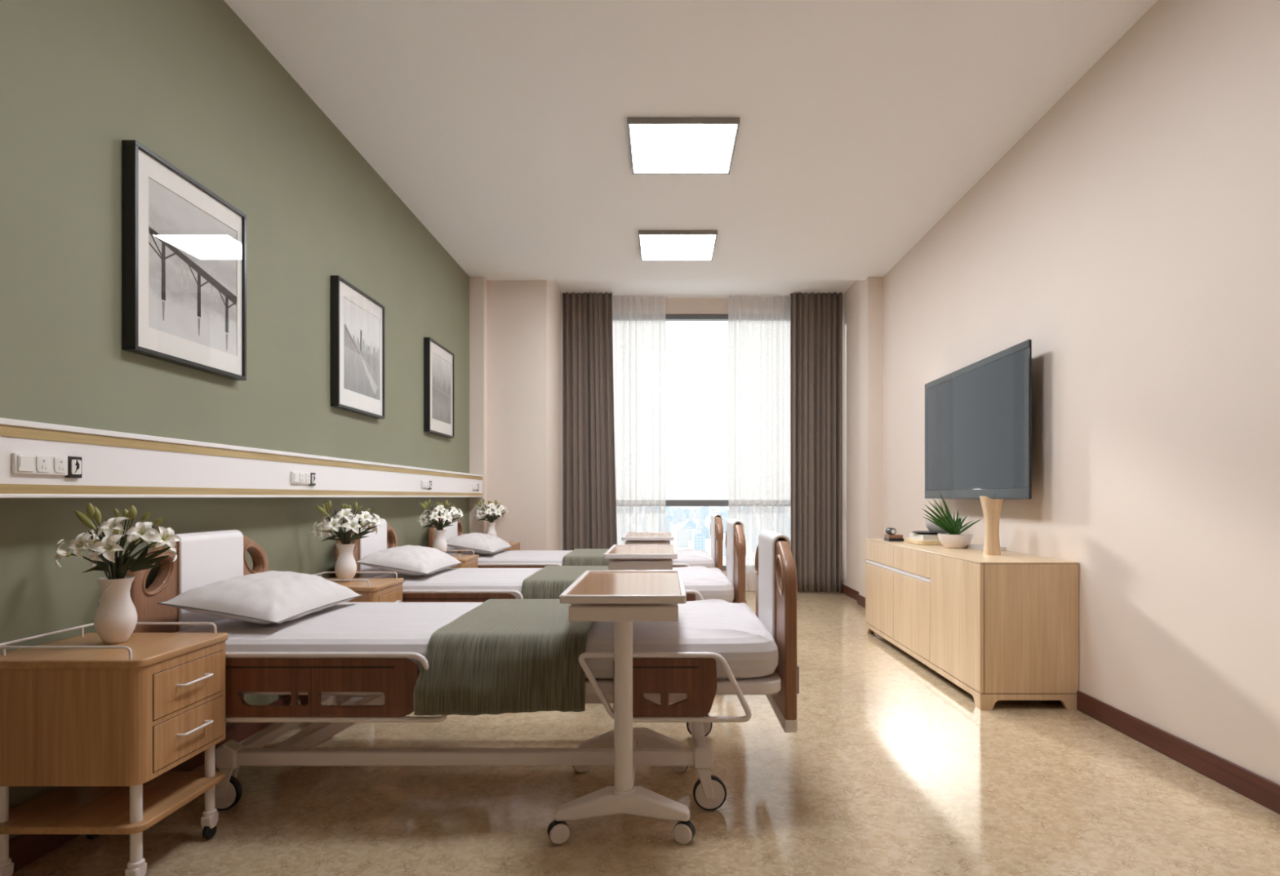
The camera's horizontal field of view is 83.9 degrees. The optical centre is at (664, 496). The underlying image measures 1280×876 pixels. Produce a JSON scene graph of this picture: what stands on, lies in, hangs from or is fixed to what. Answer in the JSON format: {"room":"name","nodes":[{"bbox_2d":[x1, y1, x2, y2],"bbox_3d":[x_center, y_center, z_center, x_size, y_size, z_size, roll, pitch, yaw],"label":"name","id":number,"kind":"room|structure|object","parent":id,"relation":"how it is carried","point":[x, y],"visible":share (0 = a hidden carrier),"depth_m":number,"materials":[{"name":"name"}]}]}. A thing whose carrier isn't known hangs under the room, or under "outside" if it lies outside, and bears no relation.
{"room":"hospital room","nodes":[
{"label":"hospital room","id":0,"kind":"room"},
{"bbox_2d":[0,0,469,839],"bbox_3d":[-1.706,-0.604,2.775,0.120,3.100,8.990,0,0,0],"label":"wall","id":1,"kind":"structure","parent":0,"point":[188,82],"depth_m":2.47,"materials":[{"name":"green paint"}]},
{"bbox_2d":[8,694,307,873],"bbox_3d":[-1.323,0.903,2.775,0.646,0.085,8.750,0,0,0],"label":"baseboard","id":2,"kind":"structure","parent":1,"relation":"attached to","point":[24,849],"depth_m":1.93,"materials":[{"name":"brown wood"}]},
{"bbox_2d":[121,139,246,380],"bbox_3d":[-1.625,-0.764,2.446,0.041,0.636,0.575,0,0,0],"label":"framed picture","id":3,"kind":"object","parent":1,"relation":"attached to","point":[184,246],"visible":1,"depth_m":2.38,"materials":[{"name":"black"}]},
{"bbox_2d":[148,177,236,355],"bbox_3d":[-1.619,-0.766,2.459,0.003,0.475,0.466,0,0,0],"label":"print","id":4,"kind":"object","parent":3,"relation":"attached to","point":[193,248],"depth_m":2.43,"materials":[{"name":"grey paper"}]},
{"bbox_2d":[0,417,483,497],"bbox_3d":[-1.586,-0.089,2.197,0.118,0.185,7.595,0,0,0],"label":"panel","id":5,"kind":"object","parent":1,"relation":"attached to","point":[115,464],"visible":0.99,"depth_m":2.29,"materials":[{"name":"white paint"}]},
{"bbox_2d":[11,452,67,475],"bbox_3d":[-1.529,-0.079,1.747,0.013,0.050,0.150,0,0,0],"label":"socket plate","id":6,"kind":"object","parent":5,"relation":"attached to","point":[21,463],"visible":1,"depth_m":1.74,"materials":[{"name":"white plastic"}]},
{"bbox_2d":[17,455,33,471],"bbox_3d":[-1.524,-0.079,1.698,0.004,0.038,0.040,0,0,0],"label":"rocker switch","id":7,"kind":"object","parent":6,"relation":"attached to","point":[25,463],"depth_m":1.70,"materials":[{"name":"grey plastic"}]},
{"bbox_2d":[35,456,50,472],"bbox_3d":[-1.525,-0.079,1.747,0.003,0.038,0.038,0,0,0],"label":"socket","id":8,"kind":"object","parent":6,"relation":"attached to","point":[42,463],"depth_m":1.75,"materials":[{"name":"grey plastic"}]},
{"bbox_2d":[53,457,67,473],"bbox_3d":[-1.525,-0.079,1.797,0.003,0.038,0.038,0,0,0],"label":"socket","id":9,"kind":"object","parent":6,"relation":"attached to","point":[60,464],"depth_m":1.80,"materials":[{"name":"grey plastic"}]},
{"bbox_2d":[65,456,81,478],"bbox_3d":[-1.528,-0.076,1.843,0.014,0.055,0.042,0,0,0],"label":"plate","id":10,"kind":"object","parent":5,"relation":"attached to","point":[74,463],"visible":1,"depth_m":1.84,"materials":[{"name":"black plastic"}]},
{"bbox_2d":[290,471,311,484],"bbox_3d":[-1.529,-0.079,2.994,0.013,0.050,0.150,0,0,0],"label":"socket plate","id":11,"kind":"object","parent":5,"relation":"attached to","point":[296,477],"visible":1,"depth_m":2.98,"materials":[{"name":"white plastic"}]},
{"bbox_2d":[293,472,298,482],"bbox_3d":[-1.524,-0.079,2.945,0.004,0.038,0.040,0,0,0],"label":"rocker switch","id":12,"kind":"object","parent":11,"relation":"attached to","point":[295,474],"depth_m":2.94,"materials":[{"name":"grey plastic"}]},
{"bbox_2d":[299,473,304,482],"bbox_3d":[-1.525,-0.079,2.994,0.003,0.038,0.038,0,0,0],"label":"socket","id":13,"kind":"object","parent":11,"relation":"attached to","point":[301,475],"depth_m":2.99,"materials":[{"name":"grey plastic"}]},
{"bbox_2d":[305,473,311,482],"bbox_3d":[-1.525,-0.079,3.044,0.003,0.038,0.038,0,0,0],"label":"socket","id":14,"kind":"object","parent":11,"relation":"attached to","point":[308,476],"depth_m":3.04,"materials":[{"name":"grey plastic"}]},
{"bbox_2d":[308,472,315,485],"bbox_3d":[-1.528,-0.076,3.090,0.014,0.055,0.042,0,0,0],"label":"plate","id":15,"kind":"object","parent":5,"relation":"attached to","point":[313,482],"visible":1,"depth_m":3.08,"materials":[{"name":"black plastic"}]},
{"bbox_2d":[421,480,429,488],"bbox_3d":[-1.529,-0.079,4.549,0.013,0.050,0.140,0,0,0],"label":"socket plate","id":16,"kind":"object","parent":5,"relation":"attached to","point":[424,484],"visible":1,"depth_m":4.52,"materials":[{"name":"white plastic"}]},
{"bbox_2d":[428,480,431,488],"bbox_3d":[-1.528,-0.076,4.640,0.014,0.055,0.042,0,0,0],"label":"plate","id":17,"kind":"object","parent":5,"relation":"attached to","point":[430,482],"visible":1,"depth_m":4.63,"materials":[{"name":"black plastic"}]},
{"bbox_2d":[471,484,477,489],"bbox_3d":[-1.529,-0.079,5.735,0.013,0.050,0.130,0,0,0],"label":"socket plate","id":18,"kind":"object","parent":5,"relation":"attached to","point":[474,486],"visible":1,"depth_m":5.70,"materials":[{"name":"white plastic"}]},
{"bbox_2d":[330,275,385,418],"bbox_3d":[-1.625,-0.768,3.794,0.041,0.644,0.582,0,0,0],"label":"framed picture","id":19,"kind":"object","parent":1,"relation":"attached to","point":[357,321],"visible":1,"depth_m":3.74,"materials":[{"name":"black"}]},
{"bbox_2d":[343,297,379,399],"bbox_3d":[-1.619,-0.776,3.805,0.003,0.465,0.483,0,0,0],"label":"print","id":20,"kind":"object","parent":19,"relation":"attached to","point":[361,323],"depth_m":3.79,"materials":[{"name":"grey paper"}]},
{"bbox_2d":[423,337,454,438],"bbox_3d":[-1.625,-0.768,5.147,0.041,0.644,0.570,0,0,0],"label":"framed picture","id":21,"kind":"object","parent":1,"relation":"attached to","point":[438,361],"visible":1,"depth_m":5.09,"materials":[{"name":"black"}]},
{"bbox_2d":[431,351,450,424],"bbox_3d":[-1.619,-0.776,5.163,0.003,0.465,0.445,0,0,0],"label":"print","id":22,"kind":"object","parent":21,"relation":"attached to","point":[441,364],"depth_m":5.15,"materials":[{"name":"grey paper"}]},
{"bbox_2d":[469,276,562,550],"bbox_3d":[-1.329,-0.524,6.575,0.634,2.940,1.150,0,0,0],"label":"wall","id":23,"kind":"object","parent":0,"point":[516,326],"visible":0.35,"depth_m":6.10,"materials":[{"name":"beige paint"}]},
{"bbox_2d":[11,591,1279,875],"bbox_3d":[0.098,1.006,2.775,3.727,0.120,8.990,0,0,0],"label":"floor","id":24,"kind":"structure","parent":0,"point":[890,766],"depth_m":2.17,"materials":[{"name":"plastic"}]},
{"bbox_2d":[0,622,227,875],"bbox_3d":[-1.416,0.649,1.837,0.423,0.594,0.349,0,0,0],"label":"base cabinet","id":25,"kind":"object","parent":24,"relation":"on","point":[90,718],"visible":0.98,"depth_m":1.69,"materials":[{"name":"brown wood"}]},
{"bbox_2d":[0,862,13,875],"bbox_3d":[-1.583,0.898,1.699,0.028,0.036,0.038,0,0,0],"label":"caster","id":26,"kind":"object","parent":25,"relation":"attached to","point":[6,868],"depth_m":1.70,"materials":[{"name":"white plastic"}]},
{"bbox_2d":[0,771,225,834],"bbox_3d":[-1.427,0.783,1.837,0.395,0.018,0.341,0,0,0],"label":"shelf","id":27,"kind":"object","parent":25,"relation":"attached to","point":[60,810],"depth_m":1.78,"materials":[{"name":"brown wood"}]},
{"bbox_2d":[93,576,137,644],"bbox_3d":[-1.444,0.298,1.873,0.091,0.170,0.091,0,0,0],"label":"flower vase","id":28,"kind":"object","parent":25,"relation":"on","point":[115,618],"visible":1,"depth_m":1.84,"materials":[{"name":"white ceramic"}]},
{"bbox_2d":[54,502,181,579],"bbox_3d":[-1.438,0.149,1.875,0.291,0.268,0.177,0,0,0],"label":"lily bouquet","id":29,"kind":"object","parent":28,"relation":"in","point":[106,549],"visible":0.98,"depth_m":1.87,"materials":[{"name":"white plant"}]},
{"bbox_2d":[124,862,146,875],"bbox_3d":[-1.262,0.898,1.699,0.028,0.036,0.038,0,0,0],"label":"caster","id":30,"kind":"object","parent":25,"relation":"attached to","point":[134,868],"depth_m":1.69,"materials":[{"name":"white plastic"}]},
{"bbox_2d":[200,811,218,828],"bbox_3d":[-1.262,0.898,1.974,0.028,0.036,0.038,0,0,0],"label":"caster","id":31,"kind":"object","parent":25,"relation":"attached to","point":[209,820],"depth_m":1.96,"materials":[{"name":"white plastic"}]},
{"bbox_2d":[289,571,404,705],"bbox_3d":[-1.416,0.649,3.188,0.423,0.594,0.349,0,0,0],"label":"base cabinet","id":32,"kind":"object","parent":24,"relation":"on","point":[372,589],"visible":0.16,"depth_m":3.14,"materials":[{"name":"brown wood"}]},
{"bbox_2d":[334,542,356,582],"bbox_3d":[-1.444,0.298,3.223,0.091,0.170,0.091,0,0,0],"label":"flower vase","id":33,"kind":"object","parent":32,"relation":"on","point":[345,566],"visible":0.91,"depth_m":3.19,"materials":[{"name":"white ceramic"}]},
{"bbox_2d":[311,500,382,544],"bbox_3d":[-1.439,0.149,3.227,0.291,0.268,0.177,0,0,-20],"label":"lily bouquet","id":34,"kind":"object","parent":33,"relation":"in","point":[354,522],"visible":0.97,"depth_m":3.22,"materials":[{"name":"white plant"}]},
{"bbox_2d":[124,529,799,810],"bbox_3d":[-0.602,0.533,2.447,2.009,0.826,0.861,0,0,0],"label":"hospital bed","id":35,"kind":"object","parent":24,"relation":"on","point":[368,659],"visible":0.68,"depth_m":2.13,"materials":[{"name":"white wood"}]},
{"bbox_2d":[156,570,363,623],"bbox_3d":[-1.338,0.333,2.430,0.360,0.143,0.604,0,0,0],"label":"pillow","id":36,"kind":"object","parent":35,"relation":"on","point":[275,597],"visible":1,"depth_m":2.24,"materials":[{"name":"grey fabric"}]},
{"bbox_2d":[413,599,595,715],"bbox_3d":[-0.466,0.506,2.428,0.479,0.217,0.866,0,0,0],"label":"blanket","id":37,"kind":"object","parent":35,"relation":"on","point":[500,656],"visible":0.8,"depth_m":2.04,"materials":[{"name":"green fabric"}]},
{"bbox_2d":[446,550,479,568],"bbox_3d":[-1.416,0.649,4.537,0.423,0.594,0.349,0,0,0],"label":"base cabinet","id":38,"kind":"object","parent":24,"relation":"on","point":[469,561],"visible":0.06,"depth_m":4.52,"materials":[{"name":"brown wood"}]},
{"bbox_2d":[432,529,447,552],"bbox_3d":[-1.444,0.298,4.573,0.091,0.170,0.091,0,0,0],"label":"flower vase","id":39,"kind":"object","parent":38,"relation":"on","point":[440,544],"visible":0.77,"depth_m":4.54,"materials":[{"name":"white ceramic"}]},
{"bbox_2d":[417,499,462,530],"bbox_3d":[-1.440,0.149,4.577,0.291,0.268,0.177,0,0,-29],"label":"lily bouquet","id":40,"kind":"object","parent":39,"relation":"in","point":[448,514],"visible":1,"depth_m":4.57,"materials":[{"name":"white plant"}]},
{"bbox_2d":[462,537,519,552],"bbox_3d":[-1.416,0.649,5.888,0.423,0.594,0.349,0,0,0],"label":"base cabinet","id":41,"kind":"object","parent":24,"relation":"on","point":[516,545],"visible":0.06,"depth_m":5.87,"materials":[{"name":"brown wood"}]},
{"bbox_2d":[485,522,497,536],"bbox_3d":[-1.444,0.298,5.923,0.091,0.170,0.091,0,0,0],"label":"flower vase","id":42,"kind":"object","parent":41,"relation":"on","point":[491,526],"visible":0.7,"depth_m":5.89,"materials":[{"name":"white ceramic"}]},
{"bbox_2d":[475,498,507,522],"bbox_3d":[-1.440,0.149,5.928,0.291,0.268,0.177,0,0,-34],"label":"lily bouquet","id":43,"kind":"object","parent":42,"relation":"in","point":[496,511],"visible":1,"depth_m":5.91,"materials":[{"name":"white plant"}]},
{"bbox_2d":[335,518,746,604],"bbox_3d":[-0.602,0.533,3.797,2.009,0.826,0.861,0,0,0],"label":"hospital bed","id":44,"kind":"object","parent":24,"relation":"on","point":[700,583],"visible":0.35,"depth_m":3.49,"materials":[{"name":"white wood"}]},
{"bbox_2d":[355,545,462,575],"bbox_3d":[-1.338,0.333,3.780,0.360,0.143,0.604,0,0,0],"label":"pillow","id":45,"kind":"object","parent":44,"relation":"on","point":[411,560],"visible":0.99,"depth_m":3.56,"materials":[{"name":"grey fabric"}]},
{"bbox_2d":[519,565,623,599],"bbox_3d":[-0.466,0.506,3.778,0.479,0.217,0.866,0,0,0],"label":"blanket","id":46,"kind":"object","parent":44,"relation":"on","point":[548,582],"visible":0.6,"depth_m":3.44,"materials":[{"name":"fabric"}]},
{"bbox_2d":[427,512,724,573],"bbox_3d":[-0.602,0.533,5.147,2.009,0.826,0.861,0,0,0],"label":"hospital bed","id":47,"kind":"object","parent":24,"relation":"on","point":[690,557],"visible":0.3,"depth_m":4.83,"materials":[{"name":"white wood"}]},
{"bbox_2d":[446,532,512,554],"bbox_3d":[-1.338,0.333,5.130,0.360,0.143,0.604,0,0,0],"label":"pillow","id":48,"kind":"object","parent":47,"relation":"on","point":[480,543],"visible":0.97,"depth_m":4.90,"materials":[{"name":"grey fabric"}]},
{"bbox_2d":[562,548,610,565],"bbox_3d":[-0.466,0.506,5.128,0.479,0.217,0.866,0,0,0],"label":"blanket","id":49,"kind":"object","parent":47,"relation":"on","point":[577,557],"visible":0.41,"depth_m":4.77,"materials":[{"name":"fabric"}]},
{"bbox_2d":[546,570,695,844],"bbox_3d":[-0.119,0.602,2.181,0.407,0.688,0.638,0,0,0],"label":"table","id":50,"kind":"object","parent":24,"relation":"on","point":[623,597],"visible":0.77,"depth_m":1.93,"materials":[{"name":"white metal"}]},
{"bbox_2d":[559,570,686,603],"bbox_3d":[-0.110,0.269,2.181,0.334,0.022,0.638,0,0,0],"label":"tray","id":51,"kind":"object","parent":50,"relation":"on","point":[592,586],"depth_m":2.04,"materials":[{"name":"brown wood"}]},
{"bbox_2d":[603,544,677,570],"bbox_3d":[-0.119,0.602,3.531,0.407,0.688,0.638,0,0,0],"label":"table","id":52,"kind":"object","parent":24,"relation":"on","point":[623,557],"visible":0.27,"depth_m":3.26,"materials":[{"name":"white metal"}]},
{"bbox_2d":[621,532,673,544],"bbox_3d":[-0.119,0.602,4.881,0.407,0.688,0.638,0,0,0],"label":"table","id":53,"kind":"object","parent":24,"relation":"on","point":[631,538],"visible":0.16,"depth_m":4.66,"materials":[{"name":"white metal"}]},
{"bbox_2d":[865,538,1079,710],"bbox_3d":[1.619,0.619,4.062,0.438,0.655,1.805,0,0,0],"label":"base cabinet","id":54,"kind":"object","parent":24,"relation":"on","point":[1005,626],"visible":0.93,"depth_m":3.17,"materials":[{"name":"brown wood"}]},
{"bbox_2d":[884,527,903,541],"bbox_3d":[1.511,0.248,4.695,0.098,0.086,0.110,0,0,0],"label":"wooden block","id":55,"kind":"object","parent":54,"relation":"on","point":[891,535],"visible":1,"depth_m":4.64,"materials":[{"name":"wood"}]},
{"bbox_2d":[905,537,942,545],"bbox_3d":[1.671,0.277,4.449,0.275,0.028,0.334,0,0,0],"label":"wooden board","id":56,"kind":"object","parent":54,"relation":"on","point":[917,541],"visible":0.5,"depth_m":4.30,"materials":[{"name":"beige wood"}]},
{"bbox_2d":[909,533,938,539],"bbox_3d":[1.683,0.247,4.460,0.215,0.030,0.240,0,0,0],"label":"book","id":57,"kind":"object","parent":56,"relation":"on","point":[921,536],"visible":0.61,"depth_m":4.35,"materials":[{"name":"white paper"}]},
{"bbox_2d":[911,530,947,534],"bbox_3d":[1.682,0.226,4.455,0.264,0.012,0.264,0,0,0],"label":"dish","id":58,"kind":"object","parent":57,"relation":"on","point":[926,532],"visible":0.62,"depth_m":4.43,"materials":[{"name":"black ceramic"}]},
{"bbox_2d":[924,519,953,533],"bbox_3d":[1.722,0.183,4.475,0.172,0.082,0.172,0,0,0],"label":"bowl","id":59,"kind":"object","parent":58,"relation":"on","point":[932,527],"visible":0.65,"depth_m":4.43,"materials":[{"name":"white ceramic"}]},
{"bbox_2d":[937,533,973,548],"bbox_3d":[1.652,0.251,4.050,0.188,0.080,0.188,0,0,0],"label":"bowl","id":60,"kind":"object","parent":54,"relation":"on","point":[949,541],"visible":1,"depth_m":3.99,"materials":[{"name":"white ceramic"}]},
{"bbox_2d":[922,492,981,534],"bbox_3d":[1.634,0.099,4.045,0.337,0.263,0.150,0,0,0],"label":"spiky plant","id":61,"kind":"object","parent":60,"relation":"in","point":[952,526],"visible":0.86,"depth_m":4.04,"materials":[{"name":"green plant"}]},
{"bbox_2d":[965,544,1005,551],"bbox_3d":[1.762,0.281,3.920,0.125,0.020,0.240,0,0,0],"label":"book","id":62,"kind":"object","parent":54,"relation":"on","point":[977,547],"visible":0.46,"depth_m":3.89,"materials":[{"name":"beige paper"}]},
{"bbox_2d":[979,496,1004,555],"bbox_3d":[1.642,0.143,3.575,0.100,0.295,0.100,0,0,0],"label":"wooden vase","id":63,"kind":"object","parent":54,"relation":"on","point":[992,508],"visible":1,"depth_m":3.55,"materials":[{"name":"brown wood"}]},
{"bbox_2d":[224,0,1157,279],"bbox_3d":[0.098,-2.004,2.190,3.727,0.300,7.820,0,0,0],"label":"ceiling","id":64,"kind":"structure","parent":0,"point":[501,126],"depth_m":3.35,"materials":[{"name":"white paint"}]},
{"bbox_2d":[638,230,717,260],"bbox_3d":[0.091,-1.839,5.225,0.551,0.030,0.550,0,0,0],"label":"recessed light","id":65,"kind":"object","parent":64,"relation":"in","point":[655,245],"visible":1,"depth_m":5.16,"materials":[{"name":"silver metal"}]},
{"bbox_2d":[626,117,739,173],"bbox_3d":[0.091,-1.839,3.753,0.551,0.030,0.550,0,0,0],"label":"recessed light","id":66,"kind":"object","parent":64,"relation":"in","point":[657,145],"visible":1,"depth_m":3.69,"materials":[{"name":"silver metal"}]},
{"bbox_2d":[555,280,855,297],"bbox_3d":[0.098,-2.074,6.685,3.727,0.160,1.170,0,0,0],"label":"ceiling","id":67,"kind":"structure","parent":0,"point":[668,288],"depth_m":6.77,"materials":[{"name":"white paint"}]},
{"bbox_2d":[562,292,617,550],"bbox_3d":[-0.725,-0.530,6.954,0.551,2.922,0.081,0,0,0],"label":"drape","id":68,"kind":"object","parent":67,"relation":"hanging from","point":[588,465],"visible":0.81,"depth_m":6.96,"materials":[{"name":"brown fabric"}]},
{"bbox_2d":[612,295,666,544],"bbox_3d":[-0.458,-0.532,7.055,0.944,2.917,0.054,0,0,0],"label":"sheer curtain","id":69,"kind":"object","parent":67,"relation":"hanging from","point":[638,322],"visible":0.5,"depth_m":7.06,"materials":[{"name":"white fabric"}]},
{"bbox_2d":[728,295,791,590],"bbox_3d":[1.165,-0.532,7.055,1.074,2.917,0.051,0,0,0],"label":"sheer curtain","id":70,"kind":"object","parent":67,"relation":"hanging from","point":[759,486],"visible":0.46,"depth_m":7.06,"materials":[{"name":"white fabric"}]},
{"bbox_2d":[790,292,842,592],"bbox_3d":[1.484,-0.530,6.953,0.512,2.922,0.082,0,0,0],"label":"drape","id":71,"kind":"object","parent":67,"relation":"hanging from","point":[815,319],"visible":0.98,"depth_m":6.96,"materials":[{"name":"brown fabric"}]},
{"bbox_2d":[665,297,755,591],"bbox_3d":[0.098,-0.574,7.210,3.487,3.040,0.120,0,0,0],"label":"wall","id":72,"kind":"structure","parent":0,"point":[673,305],"depth_m":7.15,"materials":[{"name":"beige paint"}]},
{"bbox_2d":[665,314,728,570],"bbox_3d":[0.370,-0.546,7.205,2.740,2.585,0.070,0,0,0],"label":"window","id":73,"kind":"structure","parent":72,"relation":"attached to","point":[668,317],"depth_m":7.17,"materials":[{"name":"grey metal"}]},
{"bbox_2d":[842,276,883,597],"bbox_3d":[1.778,-0.524,6.575,0.127,2.940,1.150,0,0,0],"label":"wall","id":74,"kind":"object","parent":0,"point":[863,301],"visible":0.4,"depth_m":6.17,"materials":[{"name":"beige paint"}]},
{"bbox_2d":[883,0,1279,784],"bbox_3d":[1.901,-0.604,2.775,0.120,3.100,8.990,0,0,0],"label":"wall","id":75,"kind":"structure","parent":0,"point":[1131,233],"depth_m":2.71,"materials":[{"name":"beige paint"}]},
{"bbox_2d":[924,338,1031,499],"bbox_3d":[1.790,-0.371,4.085,0.101,0.766,1.370,0,0,0],"label":"television","id":76,"kind":"object","parent":75,"relation":"attached to","point":[978,415],"visible":1,"depth_m":3.91,"materials":[{"name":"black"}]},
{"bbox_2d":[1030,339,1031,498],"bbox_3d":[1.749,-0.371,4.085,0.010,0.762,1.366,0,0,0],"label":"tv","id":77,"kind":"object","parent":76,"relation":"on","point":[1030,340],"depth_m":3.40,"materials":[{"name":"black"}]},
{"bbox_2d":[841,583,1279,814],"bbox_3d":[1.772,0.903,2.775,0.139,0.085,8.750,0,0,0],"label":"baseboard","id":78,"kind":"structure","parent":75,"relation":"attached to","point":[1263,791],"depth_m":2.51,"materials":[{"name":"brown wood"}]},
{"label":"outside","id":79,"kind":"structure","parent":0,"visible":0},
{"bbox_2d":[666,506,728,564],"bbox_3d":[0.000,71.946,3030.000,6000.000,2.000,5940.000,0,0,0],"label":"ground","id":80,"kind":"structure","parent":79,"point":[673,527],"depth_m":1510.25,"materials":[{"name":"white"}]},
{"bbox_2d":[666,506,669,515],"bbox_3d":[9.627,47.456,2606.905,14.868,46.979,15.200,0,0,0],"label":"tower block","id":81,"kind":"object","parent":80,"relation":"on","point":[667,507],"visible":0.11,"depth_m":2599.30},
{"bbox_2d":[666,516,670,531],"bbox_3d":[-1.264,56.239,1465.272,25.096,29.413,18.908,0,0,0],"label":"tower block","id":82,"kind":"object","parent":80,"relation":"on","point":[668,521],"visible":0.32,"depth_m":1455.94,"materials":[{"name":"white"}]},
{"bbox_2d":[666,515,673,521],"bbox_3d":[14.577,61.801,2052.983,20.388,18.290,14.418,0,0,0],"label":"tower block","id":83,"kind":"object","parent":80,"relation":"on","point":[668,517],"visible":0.75,"depth_m":2045.70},
{"bbox_2d":[669,506,673,513],"bbox_3d":[26.944,56.004,2992.405,20.752,29.884,12.455,0,0,0],"label":"tower block","id":84,"kind":"object","parent":80,"relation":"on","point":[670,507],"visible":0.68,"depth_m":2985.94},
{"bbox_2d":[672,516,676,524],"bbox_3d":[25.284,60.980,1835.125,11.325,19.932,14.867,0,0,0],"label":"tower block","id":85,"kind":"object","parent":80,"relation":"on","point":[674,520],"visible":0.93,"depth_m":1827.49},
{"bbox_2d":[675,507,683,522],"bbox_3d":[40.451,50.265,1981.384,20.056,41.361,17.182,0,0,0],"label":"tower block","id":86,"kind":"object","parent":80,"relation":"on","point":[679,512],"visible":0.93,"depth_m":1972.62,"materials":[{"name":"white"}]},
{"bbox_2d":[676,527,688,547],"bbox_3d":[25.408,57.265,1002.201,15.843,27.362,15.416,0,0,0],"label":"tower block","id":87,"kind":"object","parent":80,"relation":"on","point":[682,535],"visible":1,"depth_m":994.56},
{"bbox_2d":[683,509,688,518],"bbox_3d":[67.382,55.454,2310.843,21.054,30.983,17.532,0,0,0],"label":"tower block","id":88,"kind":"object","parent":80,"relation":"on","point":[686,512],"visible":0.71,"depth_m":2302.29,"materials":[{"name":"white"}]},
{"bbox_2d":[682,525,692,540],"bbox_3d":[34.317,59.064,1167.622,19.298,23.763,20.192,0,0,0],"label":"tower block","id":89,"kind":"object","parent":80,"relation":"on","point":[686,527],"visible":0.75,"depth_m":1157.66,"materials":[{"name":"white"}]},
{"bbox_2d":[684,520,696,528],"bbox_3d":[57.572,61.879,1587.943,24.311,18.135,14.441,0,0,0],"label":"tower block","id":90,"kind":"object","parent":80,"relation":"on","point":[691,524],"visible":0.89,"depth_m":1580.79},
{"bbox_2d":[688,509,693,522],"bbox_3d":[71.609,52.526,1914.605,10.569,36.840,19.875,0,0,0],"label":"tower block","id":91,"kind":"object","parent":80,"relation":"on","point":[691,513],"visible":0.82,"depth_m":1904.47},
{"bbox_2d":[693,527,700,534],"bbox_3d":[62.682,63.114,1298.720,18.789,15.664,21.379,0,0,0],"label":"tower block","id":92,"kind":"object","parent":80,"relation":"on","point":[697,530],"visible":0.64,"depth_m":1288.00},
{"bbox_2d":[696,506,700,513],"bbox_3d":[143.019,56.355,3033.725,15.106,29.182,11.217,0,0,0],"label":"tower block","id":93,"kind":"object","parent":80,"relation":"on","point":[698,509],"visible":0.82,"depth_m":3027.78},
{"bbox_2d":[693,533,705,550],"bbox_3d":[42.760,58.050,877.199,13.777,25.792,10.038,0,0,0],"label":"tower block","id":94,"kind":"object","parent":80,"relation":"on","point":[699,539],"visible":0.82,"depth_m":872.14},
{"bbox_2d":[698,511,703,523],"bbox_3d":[96.041,55.880,1886.321,11.966,30.132,12.881,0,0,0],"label":"tower block","id":95,"kind":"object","parent":80,"relation":"on","point":[700,514],"visible":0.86,"depth_m":1879.99,"materials":[{"name":"white"}]},
{"bbox_2d":[697,522,706,527],"bbox_3d":[70.877,60.560,1369.082,16.231,20.772,14.818,0,0,0],"label":"tower block","id":96,"kind":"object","parent":80,"relation":"on","point":[701,524],"visible":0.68,"depth_m":1361.73,"materials":[{"name":"white"}]},
{"bbox_2d":[700,517,705,524],"bbox_3d":[92.628,60.930,1730.645,11.253,20.033,19.927,0,0,0],"label":"tower block","id":97,"kind":"object","parent":80,"relation":"on","point":[702,520],"visible":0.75,"depth_m":1720.55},
{"bbox_2d":[702,506,706,519],"bbox_3d":[124.174,51.419,2257.515,12.624,39.054,14.090,0,0,0],"label":"tower block","id":98,"kind":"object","parent":80,"relation":"on","point":[704,509],"visible":0.86,"depth_m":2250.60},
{"bbox_2d":[700,526,708,537],"bbox_3d":[69.962,61.058,1228.024,15.188,19.775,15.926,0,0,0],"label":"tower block","id":99,"kind":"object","parent":80,"relation":"on","point":[704,530],"visible":0.75,"depth_m":1220.05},
{"bbox_2d":[708,508,717,538],"bbox_3d":[82.180,45.613,1205.627,14.115,50.667,14.867,0,0,0],"label":"tower block","id":100,"kind":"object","parent":80,"relation":"on","point":[712,511],"visible":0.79,"depth_m":1198.21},
{"bbox_2d":[719,506,724,513],"bbox_3d":[215.699,45.316,2673.265,20.080,51.259,10.752,0,0,0],"label":"tower block","id":101,"kind":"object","parent":80,"relation":"on","point":[722,508],"visible":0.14,"depth_m":2668.09,"materials":[{"name":"white"}]},
{"bbox_2d":[722,541,725,556],"bbox_3d":[80.330,60.198,854.639,20.160,21.496,15.749,0,0,0],"label":"tower block","id":102,"kind":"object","parent":80,"relation":"on","point":[723,542],"visible":0.18,"depth_m":849.66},
{"bbox_2d":[722,516,728,533],"bbox_3d":[112.018,54.796,1403.789,25.410,32.299,11.025,0,0,0],"label":"tower block","id":103,"kind":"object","parent":80,"relation":"on","point":[724,520],"visible":0.25,"depth_m":1398.11,"materials":[{"name":"white"}]},
{"bbox_2d":[724,509,728,517],"bbox_3d":[215.443,57.828,2456.889,14.718,26.237,11.554,0,0,0],"label":"tower block","id":104,"kind":"object","parent":80,"relation":"on","point":[726,511],"visible":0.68,"depth_m":2451.37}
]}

